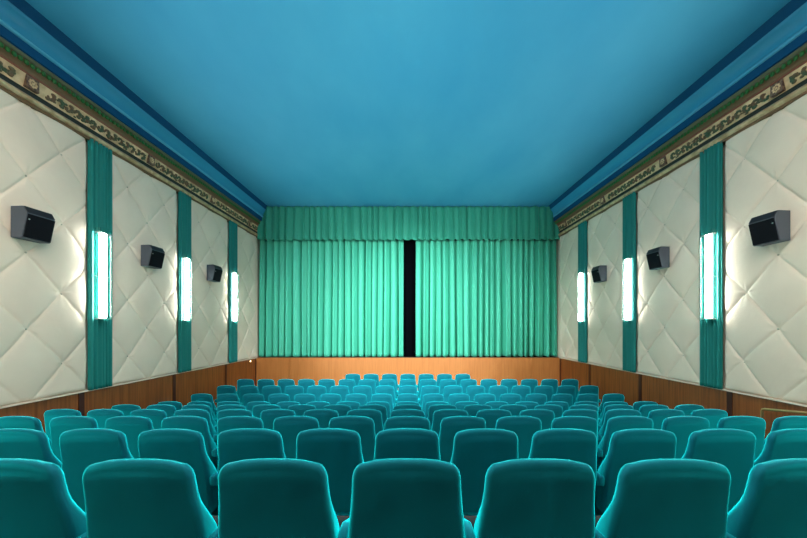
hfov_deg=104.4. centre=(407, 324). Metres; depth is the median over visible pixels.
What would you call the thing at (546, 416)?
seat
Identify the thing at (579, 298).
diffuser
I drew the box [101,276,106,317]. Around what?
diffuser
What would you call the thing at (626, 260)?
diffuser
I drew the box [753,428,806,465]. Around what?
seat
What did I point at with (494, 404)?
seat
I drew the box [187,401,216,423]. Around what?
seat
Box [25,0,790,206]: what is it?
ceiling
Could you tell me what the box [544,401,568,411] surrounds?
seat
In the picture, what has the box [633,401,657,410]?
seat
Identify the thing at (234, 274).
wall sconce
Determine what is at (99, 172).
drape
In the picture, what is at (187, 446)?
seat
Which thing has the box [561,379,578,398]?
seat
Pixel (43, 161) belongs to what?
wall panel
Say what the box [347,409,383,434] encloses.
seat
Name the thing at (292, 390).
seat
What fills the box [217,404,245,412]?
seat
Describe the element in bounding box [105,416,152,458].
seat
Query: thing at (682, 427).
seat
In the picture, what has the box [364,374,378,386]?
seat
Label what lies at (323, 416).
seat
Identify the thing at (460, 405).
seat
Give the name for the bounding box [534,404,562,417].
seat
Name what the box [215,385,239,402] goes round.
seat
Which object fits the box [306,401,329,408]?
seat
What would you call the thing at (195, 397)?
seat
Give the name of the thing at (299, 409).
seat
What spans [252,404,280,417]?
seat
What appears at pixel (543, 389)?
seat
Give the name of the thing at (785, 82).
trim
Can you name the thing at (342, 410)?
seat
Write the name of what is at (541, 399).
seat
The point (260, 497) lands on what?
seat
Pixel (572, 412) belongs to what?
seat
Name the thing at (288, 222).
curtain valance
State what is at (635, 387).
trim
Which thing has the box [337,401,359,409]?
seat
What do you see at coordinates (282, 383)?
seat
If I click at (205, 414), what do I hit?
seat
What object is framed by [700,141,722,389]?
drape
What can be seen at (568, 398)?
seat
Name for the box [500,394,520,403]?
seat
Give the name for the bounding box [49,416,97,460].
seat
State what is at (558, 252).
wall
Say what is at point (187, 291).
diffuser
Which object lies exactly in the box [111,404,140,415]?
seat
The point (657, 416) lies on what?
seat
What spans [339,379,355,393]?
seat
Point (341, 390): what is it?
seat
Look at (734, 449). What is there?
seat
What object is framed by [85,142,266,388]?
wall
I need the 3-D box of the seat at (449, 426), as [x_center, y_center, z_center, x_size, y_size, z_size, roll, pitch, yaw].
[0.568,1.339,3.248,0.547,0.885,0.386,0,0,0]
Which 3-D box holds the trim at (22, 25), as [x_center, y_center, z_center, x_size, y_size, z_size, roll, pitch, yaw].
[-5.138,-3.991,4.365,0.225,0.542,13.730,0,0,0]
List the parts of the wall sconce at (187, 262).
glass, glass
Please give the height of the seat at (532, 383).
0.885 m
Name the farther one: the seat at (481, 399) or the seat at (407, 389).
the seat at (407, 389)
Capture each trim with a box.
[0,0,266,220]
[0,36,260,237]
[549,0,806,220]
[554,43,806,236]
[559,357,806,439]
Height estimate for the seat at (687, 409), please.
0.885 m
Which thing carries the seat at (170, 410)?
on the floor
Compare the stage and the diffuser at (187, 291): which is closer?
the diffuser at (187, 291)
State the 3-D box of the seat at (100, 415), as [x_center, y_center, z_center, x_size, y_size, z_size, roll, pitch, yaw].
[-3.833,1.512,4.149,0.547,0.885,0.384,0,0,0]
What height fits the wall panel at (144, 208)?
4.256 m
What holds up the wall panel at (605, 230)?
attached to the wall at (558, 252)
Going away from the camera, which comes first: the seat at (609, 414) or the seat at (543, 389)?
the seat at (609, 414)
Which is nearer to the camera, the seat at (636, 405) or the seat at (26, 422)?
the seat at (26, 422)
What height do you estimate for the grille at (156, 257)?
0.316 m
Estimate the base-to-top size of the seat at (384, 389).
0.885 m
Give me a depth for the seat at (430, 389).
7.57 m
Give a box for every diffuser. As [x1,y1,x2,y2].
[101,233,106,275]
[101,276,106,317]
[186,259,188,288]
[186,290,188,319]
[579,273,580,296]
[579,298,580,320]
[625,259,627,289]
[625,290,627,319]
[705,235,710,276]
[705,277,710,317]
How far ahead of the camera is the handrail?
4.22 m
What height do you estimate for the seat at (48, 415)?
0.885 m
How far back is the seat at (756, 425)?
3.07 m
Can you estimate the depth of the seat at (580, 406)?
4.87 m
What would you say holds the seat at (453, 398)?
on the floor
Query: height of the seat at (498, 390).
0.885 m
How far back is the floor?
2.60 m
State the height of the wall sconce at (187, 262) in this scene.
1.560 m
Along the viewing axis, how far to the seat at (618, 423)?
3.07 m
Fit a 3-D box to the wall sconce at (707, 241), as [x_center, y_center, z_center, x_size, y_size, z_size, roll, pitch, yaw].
[5.280,-0.880,5.505,0.090,1.560,0.212,0,0,0]
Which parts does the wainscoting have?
wood panel, post, wood panel, post, wood panel, post, wood panel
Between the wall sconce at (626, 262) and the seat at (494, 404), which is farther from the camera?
the wall sconce at (626, 262)
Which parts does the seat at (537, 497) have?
armrest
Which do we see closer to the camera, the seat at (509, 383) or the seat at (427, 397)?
the seat at (427, 397)
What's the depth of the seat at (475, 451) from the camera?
2.18 m
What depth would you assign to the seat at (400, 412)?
3.96 m
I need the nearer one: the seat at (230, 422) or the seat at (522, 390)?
the seat at (230, 422)
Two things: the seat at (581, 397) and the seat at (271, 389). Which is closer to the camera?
the seat at (581, 397)
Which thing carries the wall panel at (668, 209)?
attached to the wall at (558, 252)
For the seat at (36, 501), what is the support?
on the floor
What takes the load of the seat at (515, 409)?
on the floor
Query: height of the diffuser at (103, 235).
0.725 m
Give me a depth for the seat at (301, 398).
6.67 m
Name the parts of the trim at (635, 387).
wood panel, post, wood panel, post, wood panel, post, wood panel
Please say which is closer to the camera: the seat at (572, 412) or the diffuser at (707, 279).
the seat at (572, 412)
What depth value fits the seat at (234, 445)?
2.17 m
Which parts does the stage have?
panel, panel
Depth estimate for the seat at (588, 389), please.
7.57 m
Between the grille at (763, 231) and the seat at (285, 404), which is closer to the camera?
the grille at (763, 231)
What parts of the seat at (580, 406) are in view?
backrest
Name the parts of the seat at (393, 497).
armrest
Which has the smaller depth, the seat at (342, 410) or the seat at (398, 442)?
the seat at (398, 442)
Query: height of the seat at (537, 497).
0.885 m
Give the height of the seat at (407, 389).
0.885 m
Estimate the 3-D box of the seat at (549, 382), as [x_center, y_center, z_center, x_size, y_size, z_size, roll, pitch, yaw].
[3.868,1.908,8.651,0.547,0.885,0.380,0,0,0]
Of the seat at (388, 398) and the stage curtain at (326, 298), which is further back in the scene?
the stage curtain at (326, 298)
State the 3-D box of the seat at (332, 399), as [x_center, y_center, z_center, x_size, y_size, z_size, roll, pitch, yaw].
[-1.633,1.907,6.850,0.547,0.885,0.382,0,0,0]
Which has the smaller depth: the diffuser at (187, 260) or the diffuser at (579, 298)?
the diffuser at (187, 260)
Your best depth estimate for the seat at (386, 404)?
5.76 m
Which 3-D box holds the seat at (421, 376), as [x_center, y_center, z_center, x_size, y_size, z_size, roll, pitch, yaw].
[0.568,1.907,9.549,0.547,0.885,0.384,0,0,0]
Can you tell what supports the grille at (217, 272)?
attached to the wall speaker at (214, 272)
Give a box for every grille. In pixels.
[23,214,54,242]
[149,250,164,267]
[213,268,222,281]
[591,269,600,281]
[646,252,661,269]
[748,218,778,245]
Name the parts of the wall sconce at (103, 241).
glass, glass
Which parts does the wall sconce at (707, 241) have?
glass, glass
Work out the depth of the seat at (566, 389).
7.57 m
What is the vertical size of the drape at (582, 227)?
4.301 m
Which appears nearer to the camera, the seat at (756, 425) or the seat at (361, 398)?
the seat at (756, 425)
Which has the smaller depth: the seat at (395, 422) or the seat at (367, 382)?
the seat at (395, 422)
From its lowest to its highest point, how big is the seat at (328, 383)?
0.885 m
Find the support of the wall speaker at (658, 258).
attached to the wall panel at (668, 209)
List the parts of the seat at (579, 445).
backrest, armrest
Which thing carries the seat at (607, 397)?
on the floor
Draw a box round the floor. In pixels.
[212,397,600,529]
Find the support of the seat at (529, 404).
on the floor
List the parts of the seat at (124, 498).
armrest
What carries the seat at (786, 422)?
on the floor
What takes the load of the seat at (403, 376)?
on the floor
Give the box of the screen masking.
[396,239,422,356]
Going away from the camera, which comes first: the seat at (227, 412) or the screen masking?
the seat at (227, 412)
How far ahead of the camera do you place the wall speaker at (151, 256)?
6.36 m
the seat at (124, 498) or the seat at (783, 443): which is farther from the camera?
the seat at (783, 443)
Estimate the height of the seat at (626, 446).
0.885 m
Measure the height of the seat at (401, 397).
0.885 m
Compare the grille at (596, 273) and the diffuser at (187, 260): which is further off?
the grille at (596, 273)
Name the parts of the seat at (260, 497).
armrest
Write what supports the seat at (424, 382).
on the floor
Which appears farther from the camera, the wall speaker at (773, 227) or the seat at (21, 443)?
the wall speaker at (773, 227)
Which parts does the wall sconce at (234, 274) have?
glass, glass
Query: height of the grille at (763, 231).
0.316 m
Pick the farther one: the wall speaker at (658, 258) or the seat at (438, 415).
the wall speaker at (658, 258)
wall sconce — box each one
[95,227,111,318]
[182,255,191,320]
[232,270,237,321]
[577,270,583,321]
[622,255,631,320]
[700,229,716,318]
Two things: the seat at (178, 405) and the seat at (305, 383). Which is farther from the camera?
the seat at (305, 383)
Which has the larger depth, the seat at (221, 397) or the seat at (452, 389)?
the seat at (452, 389)
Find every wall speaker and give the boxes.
[11,206,54,243]
[141,245,164,268]
[207,264,222,281]
[591,265,606,282]
[646,246,669,269]
[748,210,789,245]
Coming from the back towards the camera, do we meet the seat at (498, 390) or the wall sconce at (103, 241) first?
the seat at (498, 390)
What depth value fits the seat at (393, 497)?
1.28 m
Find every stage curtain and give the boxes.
[259,239,403,356]
[416,239,556,356]
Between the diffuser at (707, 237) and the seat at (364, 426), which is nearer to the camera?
the seat at (364, 426)
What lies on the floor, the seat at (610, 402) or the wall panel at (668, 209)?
the seat at (610, 402)
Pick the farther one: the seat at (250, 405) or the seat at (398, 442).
the seat at (250, 405)
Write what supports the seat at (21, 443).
on the floor
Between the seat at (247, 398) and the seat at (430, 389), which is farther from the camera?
the seat at (430, 389)
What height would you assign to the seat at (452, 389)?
0.885 m
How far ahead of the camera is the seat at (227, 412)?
3.96 m
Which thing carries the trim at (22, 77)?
attached to the wall at (257, 249)
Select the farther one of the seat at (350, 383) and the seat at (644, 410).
the seat at (350, 383)
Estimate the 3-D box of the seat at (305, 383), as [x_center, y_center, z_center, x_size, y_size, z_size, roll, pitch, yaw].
[-2.732,1.907,8.648,0.547,0.885,0.386,0,0,0]
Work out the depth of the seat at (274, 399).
6.67 m
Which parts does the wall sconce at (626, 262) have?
glass, glass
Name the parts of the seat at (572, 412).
backrest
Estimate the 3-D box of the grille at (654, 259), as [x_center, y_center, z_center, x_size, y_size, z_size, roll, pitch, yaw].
[5.192,-1.357,6.612,0.081,0.316,0.321,0,0,0]
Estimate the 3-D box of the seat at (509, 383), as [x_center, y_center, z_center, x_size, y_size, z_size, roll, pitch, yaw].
[2.768,1.907,8.650,0.547,0.885,0.382,0,0,0]
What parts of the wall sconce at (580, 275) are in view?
glass, glass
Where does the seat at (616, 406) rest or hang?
on the floor
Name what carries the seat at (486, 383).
on the floor
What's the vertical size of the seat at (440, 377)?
0.885 m
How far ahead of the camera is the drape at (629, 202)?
7.51 m
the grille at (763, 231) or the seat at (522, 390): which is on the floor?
the seat at (522, 390)
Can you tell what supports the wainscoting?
attached to the wall at (257, 249)
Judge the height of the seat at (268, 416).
0.885 m
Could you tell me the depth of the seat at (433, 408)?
4.87 m
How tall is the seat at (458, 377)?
0.885 m
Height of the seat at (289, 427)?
0.885 m
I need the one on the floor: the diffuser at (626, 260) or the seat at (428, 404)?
the seat at (428, 404)
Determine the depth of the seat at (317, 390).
7.57 m
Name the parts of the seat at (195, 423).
armrest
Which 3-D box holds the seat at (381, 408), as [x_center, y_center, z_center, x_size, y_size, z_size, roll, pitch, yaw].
[-0.532,1.683,5.048,0.547,0.885,0.386,0,0,0]
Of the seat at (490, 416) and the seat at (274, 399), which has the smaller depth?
the seat at (490, 416)
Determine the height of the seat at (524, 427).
0.885 m
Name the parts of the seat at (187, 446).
armrest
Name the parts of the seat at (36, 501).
armrest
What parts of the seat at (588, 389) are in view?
backrest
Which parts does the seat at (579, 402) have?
backrest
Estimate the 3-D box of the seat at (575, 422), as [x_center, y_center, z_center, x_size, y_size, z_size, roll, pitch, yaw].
[1.667,1.339,3.248,0.547,0.885,0.386,0,0,0]
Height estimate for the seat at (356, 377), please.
0.885 m
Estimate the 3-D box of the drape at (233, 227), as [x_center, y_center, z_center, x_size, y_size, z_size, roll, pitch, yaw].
[-5.372,-1.005,9.604,0.079,4.301,0.404,0,0,0]
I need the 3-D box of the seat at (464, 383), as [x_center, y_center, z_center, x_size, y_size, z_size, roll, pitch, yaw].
[1.667,1.907,8.650,0.547,0.885,0.383,0,0,0]
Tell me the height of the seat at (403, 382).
0.885 m
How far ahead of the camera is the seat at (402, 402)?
5.76 m
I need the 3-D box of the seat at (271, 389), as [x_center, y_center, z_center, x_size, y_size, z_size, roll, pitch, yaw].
[-3.283,1.907,7.751,0.547,0.885,0.380,0,0,0]
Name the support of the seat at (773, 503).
on the floor
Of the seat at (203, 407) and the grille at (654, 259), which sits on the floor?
the seat at (203, 407)
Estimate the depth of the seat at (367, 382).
8.47 m
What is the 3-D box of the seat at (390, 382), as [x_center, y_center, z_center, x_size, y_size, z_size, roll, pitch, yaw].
[-0.532,1.908,8.651,0.547,0.885,0.380,0,0,0]
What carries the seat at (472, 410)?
on the floor
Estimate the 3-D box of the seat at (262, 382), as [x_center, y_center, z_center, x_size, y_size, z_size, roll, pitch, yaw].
[-3.833,1.907,8.648,0.547,0.885,0.386,0,0,0]
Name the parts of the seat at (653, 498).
armrest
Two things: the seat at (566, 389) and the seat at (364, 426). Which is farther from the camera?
the seat at (566, 389)
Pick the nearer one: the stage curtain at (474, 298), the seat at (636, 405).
the seat at (636, 405)
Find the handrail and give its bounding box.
[760,408,806,418]
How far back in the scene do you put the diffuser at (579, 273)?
9.57 m
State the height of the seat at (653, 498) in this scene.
0.885 m
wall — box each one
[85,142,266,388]
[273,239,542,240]
[549,144,725,387]
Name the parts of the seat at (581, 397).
backrest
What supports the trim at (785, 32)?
attached to the ceiling
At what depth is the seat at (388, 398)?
6.67 m
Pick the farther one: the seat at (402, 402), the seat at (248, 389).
the seat at (248, 389)
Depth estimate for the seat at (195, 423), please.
3.07 m
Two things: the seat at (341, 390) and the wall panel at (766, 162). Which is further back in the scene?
the seat at (341, 390)
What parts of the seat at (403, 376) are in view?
backrest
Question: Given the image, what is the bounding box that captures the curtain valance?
[257,206,559,240]
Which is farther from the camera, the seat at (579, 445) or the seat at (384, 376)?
the seat at (384, 376)
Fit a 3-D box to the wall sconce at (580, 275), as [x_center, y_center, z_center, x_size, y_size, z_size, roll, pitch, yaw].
[5.280,-0.880,9.575,0.090,1.560,0.212,0,0,0]
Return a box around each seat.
[0,416,51,449]
[0,428,61,468]
[0,458,86,537]
[44,409,80,439]
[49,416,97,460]
[59,428,133,512]
[82,458,218,537]
[87,409,123,428]
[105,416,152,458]
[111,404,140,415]
[130,409,166,428]
[138,429,218,515]
[147,404,175,416]
[158,401,181,410]
[161,416,217,470]
[174,409,216,445]
[182,404,216,431]
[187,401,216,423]
[191,394,216,417]
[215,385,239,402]
[217,394,238,403]
[217,401,241,407]
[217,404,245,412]
[217,409,252,421]
[217,416,263,451]
[217,428,285,474]
[218,458,348,537]
[236,379,254,398]
[240,385,258,404]
[243,394,263,409]
[247,401,270,411]
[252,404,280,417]
[257,379,274,393]
[260,409,295,429]
[262,385,281,401]
[269,394,289,404]
[273,416,318,458]
[277,401,299,408]
[278,379,294,393]
[285,385,303,400]
[288,404,315,415]
[294,394,315,403]
[296,428,363,515]
[298,379,314,393]
[303,409,338,427]
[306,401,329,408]
[308,385,326,400]
[318,379,334,393]
[320,394,341,404]
[323,404,351,415]
[329,416,375,461]
[330,385,349,400]
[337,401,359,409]
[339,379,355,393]
[345,374,360,385]
[346,394,366,405]
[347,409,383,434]
[348,458,475,537]
[353,385,371,401]
[358,405,387,427]
[359,379,375,394]
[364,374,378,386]
[366,401,390,417]
[371,394,393,411]
[374,428,440,460]
[376,385,396,406]
[379,379,397,398]
[382,374,398,390]
[384,416,429,429]
[390,409,424,417]
[393,404,421,409]
[396,401,419,405]
[397,394,418,402]
[398,385,419,403]
[399,379,418,394]
[400,374,417,387]
[418,374,433,396]
[419,379,436,398]
[420,385,439,407]
[422,394,443,412]
[425,401,448,417]
[427,404,456,429]
[431,409,467,436]
[436,374,451,386]
[439,379,456,394]
[439,416,485,462]
[443,385,462,401]
[448,394,469,405]
[450,429,518,515]
[455,374,469,385]
[455,401,478,409]
[460,379,476,393]
[464,404,491,416]
[466,385,484,401]
[474,394,495,404]
[474,458,604,537]
[476,409,511,428]
[480,379,496,393]
[485,401,508,408]
[489,385,507,400]
[495,416,541,458]
[499,404,526,415]
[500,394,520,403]
[501,379,517,393]
[511,385,530,400]
[515,401,538,408]
[519,409,554,429]
[521,379,537,393]
[525,394,546,404]
[528,428,603,526]
[534,385,552,401]
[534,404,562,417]
[541,379,557,393]
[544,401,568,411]
[551,394,572,407]
[551,416,602,456]
[556,385,576,404]
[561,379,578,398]
[562,409,601,440]
[569,404,600,430]
[574,401,600,422]
[576,394,600,412]
[578,385,600,402]
[596,429,676,515]
[596,459,735,537]
[597,416,652,471]
[598,394,623,418]
[598,401,627,424]
[598,404,633,432]
[598,409,640,444]
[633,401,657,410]
[639,404,668,417]
[648,409,684,428]
[661,416,709,458]
[674,404,703,415]
[681,429,755,511]
[691,409,727,428]
[717,416,765,460]
[727,458,806,537]
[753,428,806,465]
[763,416,806,448]
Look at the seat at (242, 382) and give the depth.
8.47 m
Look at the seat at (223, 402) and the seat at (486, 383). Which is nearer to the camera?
the seat at (223, 402)
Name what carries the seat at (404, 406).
on the floor
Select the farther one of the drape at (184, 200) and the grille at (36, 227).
the drape at (184, 200)
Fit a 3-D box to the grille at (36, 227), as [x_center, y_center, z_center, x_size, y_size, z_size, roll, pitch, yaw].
[-5.192,-1.357,4.412,0.081,0.316,0.321,0,0,0]
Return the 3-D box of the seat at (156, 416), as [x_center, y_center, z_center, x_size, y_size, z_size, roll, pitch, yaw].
[-3.283,1.512,4.149,0.547,0.885,0.385,0,0,0]
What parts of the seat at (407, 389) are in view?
backrest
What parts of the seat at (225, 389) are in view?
backrest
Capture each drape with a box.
[87,138,112,389]
[178,191,190,372]
[228,220,237,362]
[578,220,586,362]
[623,192,636,372]
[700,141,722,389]
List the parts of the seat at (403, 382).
backrest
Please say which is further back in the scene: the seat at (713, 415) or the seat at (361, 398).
the seat at (361, 398)
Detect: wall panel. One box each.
[0,89,85,405]
[112,154,176,384]
[191,200,227,369]
[237,227,255,360]
[560,227,577,360]
[588,201,622,368]
[637,157,699,383]
[725,94,806,404]
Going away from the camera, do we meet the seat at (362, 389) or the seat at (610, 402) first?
the seat at (610, 402)
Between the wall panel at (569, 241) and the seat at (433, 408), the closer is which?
the seat at (433, 408)
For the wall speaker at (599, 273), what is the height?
0.430 m
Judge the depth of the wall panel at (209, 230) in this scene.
8.43 m
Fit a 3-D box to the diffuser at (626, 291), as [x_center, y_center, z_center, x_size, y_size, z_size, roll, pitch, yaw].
[5.279,-0.482,7.540,0.043,0.725,0.100,0,0,0]
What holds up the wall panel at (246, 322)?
attached to the wall at (257, 249)
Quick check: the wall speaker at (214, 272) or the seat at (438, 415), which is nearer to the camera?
the seat at (438, 415)
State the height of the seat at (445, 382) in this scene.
0.885 m
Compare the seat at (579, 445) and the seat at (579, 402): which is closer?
the seat at (579, 445)
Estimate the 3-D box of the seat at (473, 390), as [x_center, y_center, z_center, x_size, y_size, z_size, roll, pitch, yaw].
[1.667,1.907,7.751,0.547,0.885,0.380,0,0,0]
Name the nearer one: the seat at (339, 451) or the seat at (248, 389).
the seat at (339, 451)
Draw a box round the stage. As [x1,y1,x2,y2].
[256,356,559,390]
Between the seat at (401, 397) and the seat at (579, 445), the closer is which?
the seat at (579, 445)
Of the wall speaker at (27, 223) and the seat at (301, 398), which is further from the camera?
the seat at (301, 398)
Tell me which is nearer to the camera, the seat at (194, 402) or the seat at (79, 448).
the seat at (79, 448)

